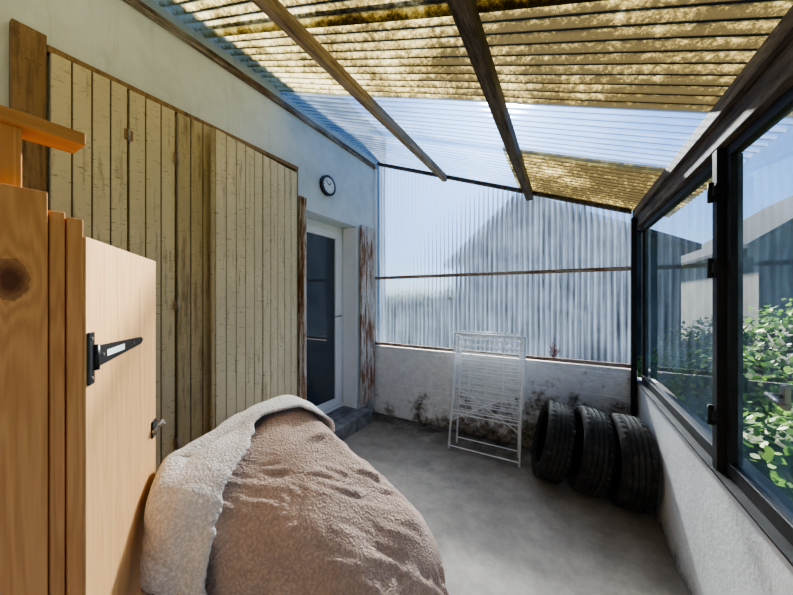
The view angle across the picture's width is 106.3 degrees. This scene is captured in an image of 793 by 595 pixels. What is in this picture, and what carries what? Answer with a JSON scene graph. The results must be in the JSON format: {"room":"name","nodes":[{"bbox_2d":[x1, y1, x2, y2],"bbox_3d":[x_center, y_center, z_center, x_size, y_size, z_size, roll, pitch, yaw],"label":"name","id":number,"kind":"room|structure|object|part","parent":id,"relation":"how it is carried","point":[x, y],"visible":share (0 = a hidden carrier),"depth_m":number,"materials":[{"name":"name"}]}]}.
{"room":"sunroom","nodes":[
{"label":"sunroom","id":0,"kind":"room"},
{"bbox_2d":[0,0,385,450],"bbox_3d":[-1.571,-0.315,1.951,0.300,3.870,5.240,0,0,30],"label":"wall","id":1,"kind":"structure","parent":0,"point":[113,37],"depth_m":2.17,"materials":[{"name":"paint"}]},
{"bbox_2d":[9,18,298,472],"bbox_3d":[-1.272,0.070,2.005,0.162,2.620,1.630,0,0,30],"label":"cladding","id":2,"kind":"object","parent":1,"relation":"attached to","point":[235,305],"visible":0.61,"depth_m":1.88,"materials":[{"name":"brown wood"}]},
{"bbox_2d":[123,0,374,168],"bbox_3d":[-1.503,-1.708,1.740,0.023,0.055,4.940,0,0,30],"label":"roof beam","id":3,"kind":"structure","parent":1,"relation":"attached to","point":[138,5],"depth_m":2.20,"materials":[{"name":"paint"}]},
{"bbox_2d":[298,196,306,400],"bbox_3d":[-0.882,0.190,2.758,0.098,2.260,0.045,0,0,30],"label":"shutter","id":4,"kind":"object","parent":1,"relation":"attached to","point":[302,201],"visible":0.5,"depth_m":2.74,"materials":[{"name":"brown wood"}]},
{"bbox_2d":[307,224,339,411],"bbox_3d":[-0.902,0.254,3.307,0.065,2.083,0.756,0,0,30],"label":"leaf","id":5,"kind":"object","parent":1,"relation":"attached to","point":[312,229],"visible":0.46,"depth_m":3.56,"materials":[{"name":"white plastic"}]},
{"bbox_2d":[307,232,334,405],"bbox_3d":[-0.903,0.255,3.310,0.020,1.920,0.615,0,0,30],"label":"glass","id":6,"kind":"object","parent":5,"relation":"attached to","point":[320,249],"visible":0.5,"depth_m":3.35,"materials":[{"name":"black glass"}]},
{"bbox_2d":[307,218,342,414],"bbox_3d":[-0.908,0.244,3.311,0.090,2.187,0.878,0,0,30],"label":"frame","id":7,"kind":"object","parent":1,"relation":"attached to","point":[309,221],"visible":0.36,"depth_m":3.65,"materials":[{"name":"white plastic"}]},
{"bbox_2d":[320,175,335,195],"bbox_3d":[-0.716,-1.170,3.109,0.040,0.210,0.210,0,0,30],"label":"wall clock","id":8,"kind":"object","parent":1,"relation":"attached to","point":[327,184],"visible":1,"depth_m":3.08,"materials":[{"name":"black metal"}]},
{"bbox_2d":[343,227,356,408],"bbox_3d":[-0.565,0.245,3.616,0.204,2.180,0.006,0,0,30],"label":"reveal","id":9,"kind":"object","parent":1,"relation":"attached to","point":[349,234],"visible":1,"depth_m":3.61,"materials":[{"name":"white paint"}]},
{"bbox_2d":[360,225,374,404],"bbox_3d":[-0.355,0.210,3.704,0.040,2.179,0.284,0,0,30],"label":"shutter","id":10,"kind":"object","parent":1,"relation":"attached to","point":[367,234],"visible":1,"depth_m":3.68,"materials":[{"name":"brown wood"}]},
{"bbox_2d":[374,345,630,447],"bbox_3d":[0.929,1.123,3.295,2.720,0.993,0.173,0,0,30],"label":"wall","id":11,"kind":"structure","parent":0,"point":[412,384],"depth_m":3.18,"materials":[{"name":"white paint"}]},
{"bbox_2d":[374,169,630,368],"bbox_3d":[0.875,-0.530,3.240,2.679,2.300,0.042,0,0,30],"label":"rails","id":12,"kind":"object","parent":11,"relation":"on","point":[627,268],"visible":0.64,"depth_m":3.17,"materials":[{"name":"brown wood"}]},
{"bbox_2d":[376,164,632,363],"bbox_3d":[0.914,-0.571,3.261,2.708,2.391,0.039,0,0,30],"label":"sheet","id":13,"kind":"object","parent":12,"relation":"attached to","point":[427,225],"visible":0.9,"depth_m":3.16,"materials":[{"name":"clear plastic"}]},
{"bbox_2d":[549,342,559,357],"bbox_3d":[1.511,0.503,2.839,0.114,0.152,0.014,0,0,30],"label":"dried plant","id":14,"kind":"object","parent":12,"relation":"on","point":[552,348],"visible":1,"depth_m":2.84,"materials":[{"name":"brown plant"}]},
{"bbox_2d":[343,412,687,594],"bbox_3d":[-0.333,1.560,1.075,2.720,0.120,4.940,0,0,30],"label":"floor","id":15,"kind":"structure","parent":0,"point":[497,527],"depth_m":1.97,"materials":[{"name":"concrete"}]},
{"bbox_2d":[0,183,164,594],"bbox_3d":[-1.078,0.640,0.611,0.602,1.720,1.137,0,0,30],"label":"tall cabinet","id":16,"kind":"object","parent":15,"relation":"on","point":[79,426],"visible":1,"depth_m":0.65,"materials":[{"name":"brown wood"}]},
{"bbox_2d":[0,105,85,186],"bbox_3d":[-0.924,-0.292,0.403,0.115,0.215,0.688,0,0,30],"label":"timber offcuts","id":17,"kind":"object","parent":16,"relation":"on","point":[15,125],"visible":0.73,"depth_m":0.60,"materials":[{"name":"brown wood"}]},
{"bbox_3d":[-0.826,0.661,0.891,0.040,1.597,0.509,0,0,-25],"label":"door","id":18,"kind":"part","parent":16,"relation":"part of","materials":[{"name":"brown wood"}]},
{"bbox_2d":[139,395,448,594],"bbox_3d":[-0.492,0.969,1.252,1.424,0.921,0.901,0,0,32],"label":"blankets","id":19,"kind":"object","parent":15,"relation":"on","point":[269,500],"visible":1,"depth_m":1.04,"materials":[{"name":"beige fabric"}]},
{"bbox_2d":[334,407,371,440],"bbox_3d":[-0.615,1.423,3.167,0.158,0.155,1.020,0,0,30],"label":"step","id":20,"kind":"structure","parent":15,"relation":"on","point":[353,422],"depth_m":3.29,"materials":[{"name":"grey concrete"}]},
{"bbox_2d":[448,330,525,467],"bbox_3d":[0.885,0.922,2.924,0.708,1.142,0.379,0,0,30],"label":"drying rack","id":21,"kind":"object","parent":15,"relation":"on","point":[522,340],"visible":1,"depth_m":2.93,"materials":[{"name":"white metal"}]},
{"bbox_2d":[531,399,575,484],"bbox_3d":[1.291,1.179,2.464,0.308,0.640,0.629,0,0,21],"label":"tyre","id":22,"kind":"object","parent":15,"relation":"on","point":[553,445],"visible":1,"depth_m":2.24,"materials":[{"name":"rubber"}]},
{"bbox_2d":[566,405,615,497],"bbox_3d":[1.489,1.180,2.317,0.282,0.639,0.629,0,0,21],"label":"tyre","id":23,"kind":"object","parent":15,"relation":"on","point":[591,470],"visible":0.88,"depth_m":2.09,"materials":[{"name":"rubber"}]},
{"bbox_2d":[607,413,658,513],"bbox_3d":[1.673,1.183,2.166,0.227,0.632,0.629,0,0,23],"label":"tyre","id":24,"kind":"object","parent":15,"relation":"on","point":[634,486],"visible":0.9,"depth_m":1.94,"materials":[{"name":"rubber"}]},
{"bbox_2d":[631,217,636,416],"bbox_3d":[2.025,0.410,2.534,0.038,2.180,0.037,0,0,30],"label":"post","id":25,"kind":"object","parent":15,"relation":"on","point":[634,219],"visible":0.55,"depth_m":2.52,"materials":[{"name":"metal"}]},
{"bbox_2d":[637,377,792,594],"bbox_3d":[0.940,1.165,0.420,0.140,0.910,5.060,0,0,30],"label":"wall","id":26,"kind":"structure","parent":0,"point":[715,546],"depth_m":1.33,"materials":[{"name":"paint"}]},
{"bbox_2d":[636,380,792,566],"bbox_3d":[0.887,0.704,0.347,0.160,0.008,4.880,0,0,30],"label":"trim","id":27,"kind":"structure","parent":26,"relation":"on","point":[781,543],"depth_m":1.13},
{"bbox_2d":[642,162,711,456],"bbox_3d":[1.710,0.052,1.852,0.035,1.295,1.440,0,0,30],"label":"frame","id":28,"kind":"object","parent":27,"relation":"on","point":[697,432],"visible":0.48,"depth_m":1.89,"materials":[{"name":"black metal"}]},
{"bbox_2d":[707,147,727,472],"bbox_3d":[1.319,0.050,1.208,0.080,1.300,0.065,0,0,30],"label":"window post","id":29,"kind":"object","parent":27,"relation":"on","point":[717,189],"visible":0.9,"depth_m":1.19,"materials":[{"name":"black metal"}]},
{"bbox_2d":[727,86,792,545],"bbox_3d":[0.984,0.052,0.574,0.035,1.295,1.370,0,0,30],"label":"frame","id":30,"kind":"object","parent":27,"relation":"on","point":[773,510],"visible":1,"depth_m":1.14,"materials":[{"name":"black metal"}]},
{"bbox_2d":[632,5,792,228],"bbox_3d":[0.886,-0.675,0.411,0.125,0.150,4.990,0,0,30],"label":"roof beam","id":31,"kind":"structure","parent":30,"relation":"on","point":[767,76],"depth_m":1.06,"materials":[{"name":"brown wood"}]},
{"bbox_2d":[156,0,604,37],"bbox_3d":[-0.200,-1.251,1.063,2.958,1.140,0.650,0,0,30],"label":"sheet","id":32,"kind":"object","parent":31,"relation":"on","point":[211,18],"visible":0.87,"depth_m":1.44,"materials":[{"name":"plastic"}]},
{"bbox_2d":[211,0,792,118],"bbox_3d":[0.103,-1.264,1.597,2.958,1.143,0.680,0,0,30],"label":"sheet","id":33,"kind":"object","parent":31,"relation":"on","point":[678,56],"visible":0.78,"depth_m":1.27,"materials":[{"name":"plastic"}]},
{"bbox_2d":[377,162,631,213],"bbox_3d":[0.903,-1.243,3.230,2.620,1.028,0.050,0,0,30],"label":"roof beam","id":34,"kind":"structure","parent":31,"relation":"on","point":[470,181],"depth_m":3.03,"materials":[{"name":"brown wood"}]},
{"bbox_2d":[251,0,446,181],"bbox_3d":[-0.663,-1.366,1.262,0.050,0.075,4.940,0,0,30],"label":"roof beam","id":35,"kind":"structure","parent":34,"relation":"attached to","point":[275,10],"depth_m":1.77,"materials":[{"name":"brown wood"}]},
{"bbox_2d":[446,0,532,200],"bbox_3d":[0.111,-1.016,0.823,0.060,0.095,4.940,0,0,30],"label":"roof beam","id":36,"kind":"structure","parent":34,"relation":"attached to","point":[465,14],"depth_m":1.31,"materials":[{"name":"brown wood"}]},
{"bbox_2d":[502,147,711,217],"bbox_3d":[1.577,-0.918,2.411,1.200,0.475,1.030,0,0,30],"label":"sheet","id":37,"kind":"object","parent":31,"relation":"on","point":[615,183],"visible":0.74,"depth_m":2.28,"materials":[{"name":"plastic"}]},
{"label":"outside","id":38,"kind":"structure","parent":0,"visible":0},
{"bbox_3d":[17.288,1.750,30.432,120.000,0.200,110.000,0,0,30],"label":"ground","id":39,"kind":"structure","parent":38,"visible":0},
{"bbox_2d":[637,228,701,363],"bbox_3d":[5.703,-0.825,10.849,6.200,4.950,5.900,0,0,30],"label":"neighbouring house","id":40,"kind":"structure","parent":39,"relation":"on","point":[665,251],"depth_m":7.25,"materials":[{"name":"stone"}]},
{"bbox_2d":[637,298,792,500],"bbox_3d":[4.190,1.005,3.301,2.821,2.057,4.864,0,0,23],"label":"bush","id":41,"kind":"object","parent":39,"relation":"on","point":[767,354],"visible":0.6,"depth_m":2.98,"materials":[{"name":"green plant"}]},
{"bbox_2d":[681,195,792,335],"bbox_3d":[16.252,-1.525,10.894,8.100,6.350,9.400,0,0,30],"label":"neighbouring house","id":42,"kind":"structure","parent":39,"relation":"on","point":[768,233],"depth_m":9.27,"materials":[{"name":"paint"}]}
]}

